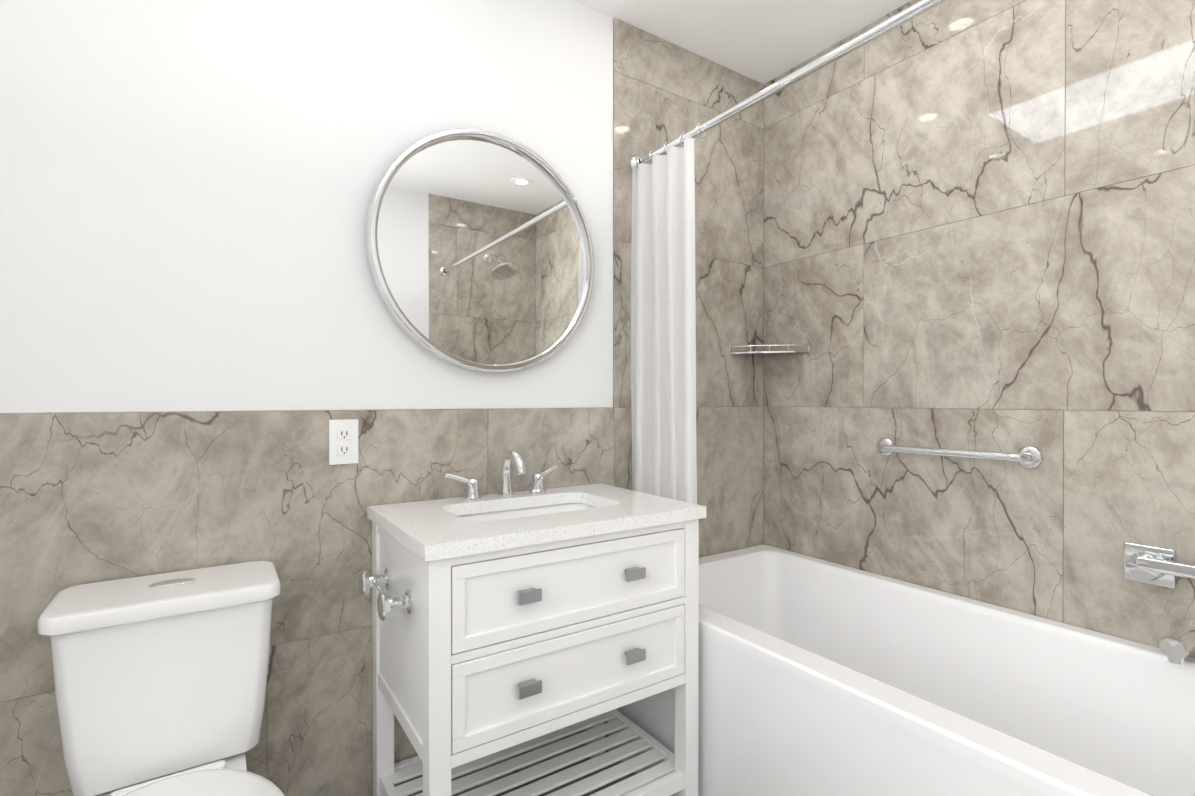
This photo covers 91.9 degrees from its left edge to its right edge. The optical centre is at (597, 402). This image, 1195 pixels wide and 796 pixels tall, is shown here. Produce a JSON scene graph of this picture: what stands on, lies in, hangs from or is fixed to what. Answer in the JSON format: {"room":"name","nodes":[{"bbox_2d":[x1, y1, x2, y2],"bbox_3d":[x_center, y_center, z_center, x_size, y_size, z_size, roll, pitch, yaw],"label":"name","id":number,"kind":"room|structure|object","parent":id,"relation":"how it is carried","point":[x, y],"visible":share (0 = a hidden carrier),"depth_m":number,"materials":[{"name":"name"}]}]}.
{"room":"bathroom","nodes":[
{"label":"bathroom","id":0,"kind":"room"},
{"bbox_2d":[0,0,612,412],"bbox_3d":[-0.462,-0.071,1.682,2.963,2.440,0.120,0,0,-34],"label":"wall","id":1,"kind":"structure","parent":0,"point":[186,190],"depth_m":1.37,"materials":[{"name":"white paint"}]},
{"bbox_2d":[0,685,266,795],"bbox_3d":[-1.164,0.869,1.142,0.889,0.564,0.008,0,0,-34],"label":"wall tile","id":2,"kind":"structure","parent":1,"relation":"attached to","point":[32,762],"depth_m":1.16,"materials":[{"name":"stone"}]},
{"bbox_2d":[0,409,487,701],"bbox_3d":[-0.794,0.303,1.386,1.129,0.564,0.008,0,0,-34],"label":"wall tile","id":3,"kind":"structure","parent":1,"relation":"attached to","point":[86,498],"depth_m":1.32,"materials":[{"name":"stone"}]},
{"bbox_2d":[329,419,358,464],"bbox_3d":[-0.645,0.100,1.473,0.070,0.114,0.010,0,0,-34],"label":"electrical outlet plate","id":4,"kind":"object","parent":3,"relation":"attached to","point":[343,441],"visible":1,"depth_m":1.47,"materials":[{"name":"white plastic"}]},
{"bbox_2d":[0,407,614,413],"bbox_3d":[-0.740,0.019,1.420,1.910,0.002,0.008,0,0,-34],"label":"cap","id":5,"kind":"object","parent":1,"relation":"attached to","point":[277,410],"visible":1,"depth_m":1.39,"materials":[{"name":"stone"}]},
{"bbox_2d":[267,625,607,795],"bbox_3d":[-0.369,0.866,1.672,1.019,0.564,0.008,0,0,-34],"label":"wall tile","id":6,"kind":"structure","parent":1,"relation":"attached to","point":[319,715],"depth_m":1.46,"materials":[{"name":"stone"}]},
{"bbox_2d":[365,128,594,372],"bbox_3d":[-0.306,-0.437,1.688,0.696,0.696,0.039,0,0,-34],"label":"round mirror","id":7,"kind":"object","parent":1,"relation":"attached to","point":[479,251],"visible":0.98,"depth_m":1.67,"materials":[{"name":"silver metal"}]},
{"bbox_2d":[488,408,613,493],"bbox_3d":[-0.134,0.300,1.826,0.454,0.564,0.008,0,0,-34],"label":"wall tile","id":8,"kind":"structure","parent":1,"relation":"attached to","point":[575,446],"depth_m":1.82,"materials":[{"name":"stone"}]},
{"bbox_2d":[614,408,632,489],"bbox_3d":[0.130,0.299,2.002,0.179,0.564,0.008,0,0,-34],"label":"wall tile","id":9,"kind":"structure","parent":1,"relation":"attached to","point":[622,447],"depth_m":1.97,"materials":[{"name":"stone"}]},
{"bbox_2d":[614,72,655,242],"bbox_3d":[0.130,-0.831,1.995,0.179,0.564,0.008,0,0,-34],"label":"wall tile","id":10,"kind":"structure","parent":1,"relation":"attached to","point":[634,116],"depth_m":1.97,"materials":[{"name":"stone"}]},
{"bbox_2d":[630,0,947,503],"bbox_3d":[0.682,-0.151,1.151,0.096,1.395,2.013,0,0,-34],"label":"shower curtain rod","id":11,"kind":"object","parent":10,"relation":"attached to","point":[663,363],"visible":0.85,"depth_m":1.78,"materials":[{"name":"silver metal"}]},
{"bbox_2d":[631,123,705,503],"bbox_3d":[0.215,-0.147,1.842,0.084,1.380,0.334,0,0,-34],"label":"shower curtain","id":12,"kind":"object","parent":11,"relation":"hanging from","point":[663,300],"depth_m":1.84,"materials":[{"name":"fabric"}]},
{"bbox_2d":[613,18,763,406],"bbox_3d":[0.367,-0.074,2.161,0.753,2.440,0.003,0,0,-34],"label":"tile trim","id":13,"kind":"structure","parent":1,"relation":"attached to","point":[613,223],"depth_m":1.95,"materials":[{"name":"brown"}]},
{"bbox_2d":[614,240,763,407],"bbox_3d":[0.365,-0.267,2.155,0.744,0.564,0.008,0,0,-34],"label":"wall tile","id":14,"kind":"structure","parent":1,"relation":"attached to","point":[729,302],"depth_m":2.22,"materials":[{"name":"stone"}]},
{"bbox_2d":[614,18,763,128],"bbox_3d":[0.365,-1.204,2.150,0.744,0.179,0.008,0,0,-34],"label":"wall tile","id":15,"kind":"structure","parent":1,"relation":"attached to","point":[651,59],"depth_m":2.11,"materials":[{"name":"stone"}]},
{"bbox_2d":[656,87,763,267],"bbox_3d":[0.440,-0.832,2.202,0.564,0.564,0.008,0,0,-34],"label":"wall tile","id":16,"kind":"structure","parent":1,"relation":"attached to","point":[729,184],"depth_m":2.23,"materials":[{"name":"stone"}]},
{"bbox_2d":[696,406,762,557],"bbox_3d":[0.440,0.298,2.208,0.564,0.564,0.008,0,0,-34],"label":"wall tile","id":17,"kind":"structure","parent":1,"relation":"attached to","point":[729,447],"depth_m":2.25,"materials":[{"name":"stone"}]},
{"bbox_2d":[495,749,635,795],"bbox_3d":[0.133,1.203,0.798,2.963,0.100,2.323,0,0,-34],"label":"floor","id":18,"kind":"structure","parent":0,"point":[576,780],"depth_m":1.76,"materials":[{"name":"tile"}]},
{"bbox_2d":[37,561,284,795],"bbox_3d":[-0.734,0.760,0.981,0.378,0.785,0.713,0,0,-34],"label":"toilet","id":19,"kind":"object","parent":18,"relation":"on","point":[160,682],"visible":1,"depth_m":1.11,"materials":[{"name":"white ceramic"}]},
{"bbox_2d":[359,450,705,795],"bbox_3d":[-0.177,0.641,1.495,0.779,1.017,0.491,0,0,-34],"label":"bathroom vanity","id":20,"kind":"object","parent":18,"relation":"on","point":[507,622],"visible":1,"depth_m":1.35,"materials":[{"name":"white paint"}]},
{"bbox_2d":[608,545,1194,795],"bbox_3d":[0.905,0.866,1.306,0.790,0.570,2.009,0,0,-34],"label":"bathtub","id":21,"kind":"object","parent":18,"relation":"on","point":[818,677],"visible":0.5,"depth_m":1.43,"materials":[{"name":"white ceramic"}]},
{"bbox_2d":[573,0,910,83],"bbox_3d":[0.133,-1.337,0.783,2.963,0.100,2.323,0,0,-34],"label":"ceiling","id":22,"kind":"structure","parent":0,"point":[763,41],"depth_m":1.98,"materials":[{"name":"white paint"}]},
{"bbox_3d":[1.332,-0.071,1.500,0.120,2.440,2.173,0,0,-34],"label":"wall","id":23,"kind":"structure","parent":0,"visible":0},
{"bbox_2d":[729,344,809,355],"bbox_3d":[0.655,-0.205,2.213,0.200,0.031,0.220,0,0,-34],"label":"corner shelf","id":24,"kind":"object","parent":23,"relation":"attached to","point":[763,353],"visible":0.98,"depth_m":2.20,"materials":[{"name":"silver metal"}]},
{"bbox_2d":[764,244,863,406],"bbox_3d":[0.801,-0.267,2.180,0.008,0.564,0.434,0,0,-34],"label":"wall tile","id":25,"kind":"structure","parent":23,"relation":"attached to","point":[816,303],"depth_m":2.15,"materials":[{"name":"stone"}]},
{"bbox_2d":[764,28,864,128],"bbox_3d":[0.801,-1.204,2.175,0.008,0.179,0.434,0,0,-34],"label":"wall tile","id":26,"kind":"structure","parent":23,"relation":"attached to","point":[841,74],"depth_m":2.15,"materials":[{"name":"stone"}]},
{"bbox_2d":[763,406,1063,622],"bbox_3d":[0.958,0.299,1.948,0.008,0.564,0.999,0,0,-34],"label":"wall tile","id":27,"kind":"structure","parent":23,"relation":"attached to","point":[838,488],"depth_m":1.82,"materials":[{"name":"stone"}]},
{"bbox_2d":[876,438,1042,467],"bbox_3d":[1.050,0.148,1.744,0.062,0.062,0.472,0,0,-34],"label":"grab rail","id":28,"kind":"object","parent":27,"relation":"attached to","point":[1028,456],"visible":1,"depth_m":1.66,"materials":[{"name":"silver metal"}]},
{"bbox_2d":[764,0,1065,267],"bbox_3d":[0.958,-0.831,1.942,0.008,0.564,0.999,0,0,-34],"label":"wall tile","id":29,"kind":"structure","parent":23,"relation":"attached to","point":[969,123],"depth_m":1.81,"materials":[{"name":"stone"}]},
{"bbox_2d":[864,0,1025,78],"bbox_3d":[1.235,-1.201,1.523,0.008,0.179,1.129,0,0,-34],"label":"wall tile","id":30,"kind":"structure","parent":23,"relation":"attached to","point":[934,26],"depth_m":1.82,"materials":[{"name":"stone"}]},
{"bbox_2d":[763,280,1194,472],"bbox_3d":[1.241,-0.071,1.525,0.003,2.440,2.031,0,0,-34],"label":"grout line","id":31,"kind":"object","parent":23,"relation":"attached to","point":[865,407],"depth_m":2.36,"materials":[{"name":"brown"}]},
{"bbox_2d":[864,165,1194,410],"bbox_3d":[1.235,-0.263,1.529,0.008,0.564,1.129,0,0,-34],"label":"wall tile","id":32,"kind":"structure","parent":23,"relation":"attached to","point":[1084,300],"depth_m":1.56,"materials":[{"name":"stone"}]},
{"bbox_2d":[1063,410,1194,656],"bbox_3d":[1.517,0.304,1.110,0.008,0.564,1.014,0,0,-34],"label":"wall tile","id":33,"kind":"structure","parent":23,"relation":"attached to","point":[1129,476],"depth_m":1.43,"materials":[{"name":"stone"}]},
{"bbox_2d":[1124,542,1194,588],"bbox_3d":[1.329,0.389,1.328,0.060,0.092,0.196,0,0,-34],"label":"valve","id":34,"kind":"object","parent":33,"relation":"attached to","point":[1154,565],"visible":1,"depth_m":1.36,"materials":[{"name":"silver metal"}]},
{"bbox_2d":[1159,618,1194,664],"bbox_3d":[1.301,0.531,1.289,0.152,0.068,0.068,0,0,-34],"label":"spout","id":35,"kind":"object","parent":33,"relation":"attached to","point":[1177,644],"visible":1,"depth_m":1.26,"materials":[{"name":"silver metal"}]},
{"bbox_2d":[1065,0,1194,195],"bbox_3d":[1.517,-0.826,1.103,0.008,0.564,1.014,0,0,-34],"label":"wall tile","id":36,"kind":"structure","parent":23,"relation":"attached to","point":[1130,94],"depth_m":1.42,"materials":[{"name":"stone"}]}
]}

